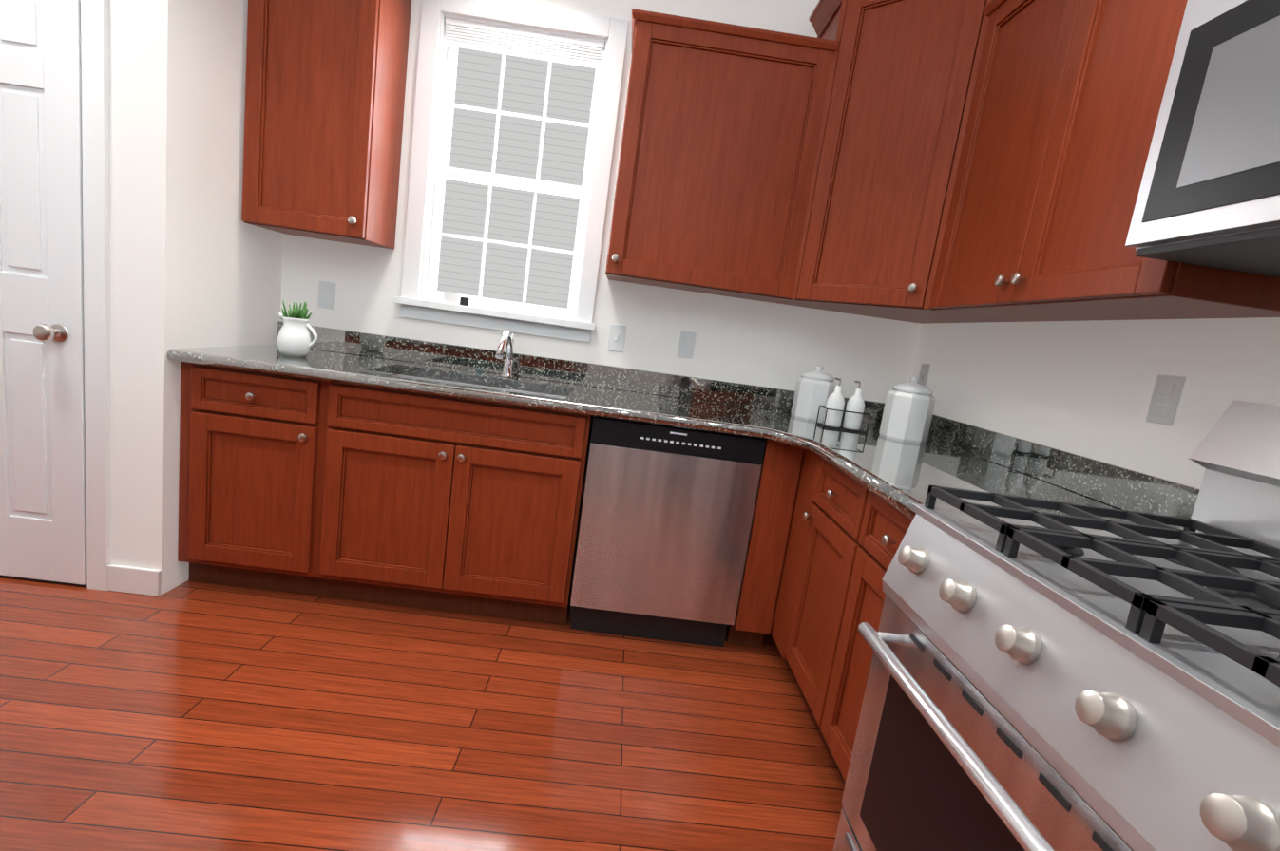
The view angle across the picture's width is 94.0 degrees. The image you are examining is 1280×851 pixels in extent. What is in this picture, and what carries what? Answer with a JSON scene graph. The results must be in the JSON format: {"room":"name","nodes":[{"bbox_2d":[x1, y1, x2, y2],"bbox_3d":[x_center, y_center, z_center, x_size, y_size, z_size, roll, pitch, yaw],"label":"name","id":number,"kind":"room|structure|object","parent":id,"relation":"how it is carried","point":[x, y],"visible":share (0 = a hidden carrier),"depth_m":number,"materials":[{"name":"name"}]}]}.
{"room":"kitchen","nodes":[
{"label":"kitchen","id":0,"kind":"room"},
{"bbox_2d":[108,0,284,594],"bbox_3d":[-2.057,-0.846,2.202,1.097,2.700,0.656,7,9,-2],"label":"wall","id":1,"kind":"structure","parent":0,"point":[195,260],"depth_m":2.01,"materials":[{"name":"white paint"}]},
{"bbox_2d":[0,0,110,591],"bbox_3d":[-2.098,-0.484,1.884,0.759,2.080,0.083,7,9,-2],"label":"door","id":2,"kind":"structure","parent":1,"relation":"attached to","point":[43,522],"depth_m":1.92,"materials":[{"name":"white wood"}]},
{"bbox_2d":[107,564,161,596],"bbox_3d":[-3.336,0.285,2.353,3.325,0.095,0.671,7,9,-2],"label":"baseboard","id":3,"kind":"structure","parent":1,"relation":"attached to","point":[131,580],"depth_m":2.08,"materials":[{"name":"white wood"}]},
{"bbox_2d":[0,576,844,850],"bbox_3d":[-2.281,1.057,-0.951,7.120,0.100,7.720,7,9,-2],"label":"floor","id":4,"kind":"structure","parent":0,"point":[186,716],"depth_m":1.61,"materials":[{"name":"brown wood"}]},
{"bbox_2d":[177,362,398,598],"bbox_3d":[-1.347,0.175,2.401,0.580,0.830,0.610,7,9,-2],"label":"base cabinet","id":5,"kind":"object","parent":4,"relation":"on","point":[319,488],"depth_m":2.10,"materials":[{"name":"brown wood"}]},
{"bbox_2d":[337,426,576,623],"bbox_3d":[-0.732,0.385,2.355,0.821,0.600,0.430,7,9,-2],"label":"base cabinet","id":6,"kind":"object","parent":4,"relation":"on","point":[432,520],"depth_m":2.14,"materials":[{"name":"brown wood"}]},
{"bbox_2d":[570,417,765,647],"bbox_3d":[0.080,0.370,2.426,0.608,0.826,0.577,7,9,-2],"label":"dishwasher","id":7,"kind":"object","parent":4,"relation":"on","point":[666,518],"visible":0.96,"depth_m":2.14,"materials":[{"name":"silver metal"}]},
{"bbox_2d":[771,449,813,650],"bbox_3d":[0.832,0.528,2.071,0.610,0.830,0.232,7,9,-2],"label":"base cabinet","id":8,"kind":"object","parent":4,"relation":"on","point":[803,486],"depth_m":2.12,"materials":[{"name":"brown wood"}]},
{"bbox_2d":[166,343,945,448],"bbox_3d":[-0.195,-0.093,2.294,2.791,0.040,0.776,7,9,-2],"label":"countertop","id":9,"kind":"structure","parent":8,"relation":"on","point":[319,365],"depth_m":2.09,"materials":[{"name":"stone"}]},
{"bbox_2d":[276,301,317,357],"bbox_3d":[-1.290,-0.364,2.251,0.151,0.208,0.116,7,9,-2],"label":"pitcher","id":10,"kind":"object","parent":9,"relation":"on","point":[294,338],"visible":1,"depth_m":2.22,"materials":[{"name":"white ceramic"}]},
{"bbox_2d":[495,330,514,378],"bbox_3d":[-0.555,-0.291,2.458,0.056,0.198,0.255,7,9,-2],"label":"faucet","id":11,"kind":"object","parent":9,"relation":"on","point":[506,340],"visible":1,"depth_m":2.52,"materials":[{"name":"silver metal"}]},
{"bbox_2d":[779,452,851,701],"bbox_3d":[0.837,0.574,1.792,0.610,0.830,0.456,7,9,-2],"label":"base cabinet","id":12,"kind":"object","parent":4,"relation":"on","point":[827,497],"depth_m":1.90,"materials":[{"name":"brown wood"}]},
{"bbox_2d":[805,477,913,784],"bbox_3d":[0.843,0.626,1.469,0.610,0.830,0.454,7,9,-2],"label":"base cabinet","id":13,"kind":"object","parent":4,"relation":"on","point":[847,533],"depth_m":1.55,"materials":[{"name":"brown wood"}]},
{"bbox_2d":[766,409,948,446],"bbox_3d":[0.860,0.045,2.337,0.661,0.040,0.360,7,9,-2],"label":"countertop","id":14,"kind":"structure","parent":13,"relation":"on","point":[873,429],"depth_m":2.43,"materials":[{"name":"stone"}]},
{"bbox_2d":[790,365,836,422],"bbox_3d":[0.738,-0.140,2.526,0.149,0.230,0.149,7,9,-2],"label":"canister","id":15,"kind":"object","parent":14,"relation":"on","point":[814,390],"visible":0.94,"depth_m":2.47,"materials":[{"name":"white ceramic"}]},
{"bbox_2d":[815,378,870,434],"bbox_3d":[0.804,-0.083,2.334,0.174,0.196,0.095,7,9,-2],"label":"soap caddy","id":16,"kind":"object","parent":14,"relation":"on","point":[834,410],"visible":1,"depth_m":2.31,"materials":[{"name":"black"}]},
{"bbox_2d":[878,377,936,443],"bbox_3d":[1.021,-0.066,2.270,0.157,0.242,0.157,7,9,-2],"label":"canister","id":17,"kind":"object","parent":14,"relation":"on","point":[908,409],"visible":1,"depth_m":2.21,"materials":[{"name":"white ceramic"}]},
{"bbox_2d":[797,427,1136,524],"bbox_3d":[0.873,0.161,1.622,0.661,0.040,0.909,7,9,-2],"label":"countertop","id":18,"kind":"structure","parent":13,"relation":"on","point":[901,476],"depth_m":1.66,"materials":[{"name":"stone"}]},
{"bbox_2d":[832,401,1279,850],"bbox_3d":[0.785,0.538,0.833,0.762,1.145,0.754,7,9,-2],"label":"range","id":19,"kind":"object","parent":4,"relation":"on","point":[1080,678],"visible":1,"depth_m":0.79,"materials":[{"name":"silver metal"}]},
{"bbox_2d":[280,0,920,402],"bbox_3d":[-2.159,-0.921,2.581,7.120,2.700,0.120,7,9,-2],"label":"wall","id":20,"kind":"structure","parent":0,"point":[761,344],"depth_m":2.63,"materials":[{"name":"white paint"}]},
{"bbox_2d":[317,280,335,309],"bbox_3d":[-1.358,-0.566,2.587,0.070,0.115,0.008,7,9,-2],"label":"electrical outlet","id":21,"kind":"object","parent":20,"relation":"attached to","point":[326,294],"visible":1,"depth_m":2.59,"materials":[{"name":"white plastic"}]},
{"bbox_2d":[241,0,411,249],"bbox_3d":[-1.177,-1.289,2.295,0.516,1.094,0.361,7,9,-2],"label":"upper cabinet","id":22,"kind":"object","parent":20,"relation":"attached to","point":[325,85],"visible":1,"depth_m":2.21,"materials":[{"name":"brown wood"}]},
{"bbox_2d":[393,0,629,343],"bbox_3d":[-0.546,-1.067,2.558,0.863,1.308,0.175,7,9,-2],"label":"window","id":23,"kind":"structure","parent":20,"relation":"in","point":[573,320],"depth_m":2.55,"materials":[{"name":"white wood"}]},
{"bbox_2d":[442,290,468,305],"bbox_3d":[-0.792,-0.548,2.575,0.105,0.050,0.011,7,9,-2],"label":"card","id":24,"kind":"object","parent":23,"relation":"on","point":[450,297],"visible":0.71,"depth_m":2.57,"materials":[{"name":"white paper"}]},
{"bbox_2d":[444,18,604,69],"bbox_3d":[-0.475,-1.577,2.467,0.651,0.088,0.038,7,9,-2],"label":"window blind","id":25,"kind":"object","parent":23,"relation":"attached to","point":[521,43],"visible":0.94,"depth_m":2.45,"materials":[{"name":"white plastic"}]},
{"bbox_2d":[277,321,885,424],"bbox_3d":[-0.192,-0.222,2.655,2.791,0.100,0.022,7,9,-2],"label":"backsplash","id":26,"kind":"structure","parent":20,"relation":"attached to","point":[350,342],"depth_m":2.64,"materials":[{"name":"stone"}]},
{"bbox_2d":[607,324,626,352],"bbox_3d":[-0.102,-0.386,2.636,0.070,0.115,0.014,7,9,-2],"label":"light switch","id":27,"kind":"object","parent":20,"relation":"attached to","point":[617,338],"visible":1,"depth_m":2.64,"materials":[{"name":"white plastic"}]},
{"bbox_2d":[677,330,696,358],"bbox_3d":[0.207,-0.360,2.649,0.070,0.115,0.008,7,9,-2],"label":"electrical outlet","id":28,"kind":"object","parent":20,"relation":"attached to","point":[686,343],"visible":1,"depth_m":2.65,"materials":[{"name":"white plastic"}]},
{"bbox_2d":[605,8,839,303],"bbox_3d":[0.282,-1.016,2.377,0.758,0.928,0.338,7,9,-2],"label":"upper cabinet","id":29,"kind":"object","parent":20,"relation":"attached to","point":[722,122],"visible":1,"depth_m":2.25,"materials":[{"name":"brown wood"}]},
{"bbox_2d":[776,0,1012,324],"bbox_3d":[0.978,-1.007,2.199,0.716,1.154,0.716,7,9,-2],"label":"upper cabinet","id":30,"kind":"object","parent":20,"relation":"attached to","point":[902,82],"visible":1,"depth_m":2.08,"materials":[{"name":"brown wood"}]},
{"bbox_2d":[908,317,1279,488],"bbox_3d":[1.377,0.153,-1.093,0.120,2.700,7.600,7,9,-2],"label":"wall","id":31,"kind":"structure","parent":0,"point":[1085,389],"depth_m":1.60,"materials":[{"name":"white paint"}]},
{"bbox_2d":[917,363,930,386],"bbox_3d":[1.213,-0.208,2.564,0.014,0.115,0.070,7,9,-2],"label":"light switch","id":32,"kind":"object","parent":31,"relation":"attached to","point":[924,373],"visible":0.81,"depth_m":2.55,"materials":[{"name":"white plastic"}]},
{"bbox_2d":[927,414,1200,530],"bbox_3d":[1.194,0.084,1.934,0.020,0.100,1.539,7,9,-2],"label":"backsplash","id":33,"kind":"structure","parent":31,"relation":"attached to","point":[1119,487],"depth_m":1.63,"materials":[{"name":"stone"}]},
{"bbox_2d":[928,0,1279,322],"bbox_3d":[1.162,-0.752,1.487,0.336,0.928,0.890,7,9,-2],"label":"upper cabinet","id":34,"kind":"object","parent":31,"relation":"attached to","point":[1067,97],"visible":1,"depth_m":1.43,"materials":[{"name":"brown wood"}]},
{"bbox_2d":[1145,374,1185,425],"bbox_3d":[1.242,-0.061,1.413,0.008,0.115,0.070,7,9,-2],"label":"electrical outlet","id":35,"kind":"object","parent":31,"relation":"attached to","point":[1165,399],"visible":1,"depth_m":1.41,"materials":[{"name":"white plastic"}]},
{"bbox_2d":[1125,0,1279,277],"bbox_3d":[1.070,-0.439,0.680,0.497,0.435,0.754,7,9,-2],"label":"microwave","id":36,"kind":"object","parent":31,"relation":"attached to","point":[1209,194],"visible":1,"depth_m":0.93,"materials":[{"name":"silver metal"}]},
{"label":"outside","id":37,"kind":"structure","parent":0,"visible":0},
{"bbox_2d":[437,47,595,308],"bbox_3d":[-0.601,-1.312,3.812,3.400,4.500,0.020,7,9,-2],"label":"siding","id":38,"kind":"object","parent":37,"point":[570,90],"visible":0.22,"depth_m":3.76,"materials":[{"name":"grey plastic"}]}
]}

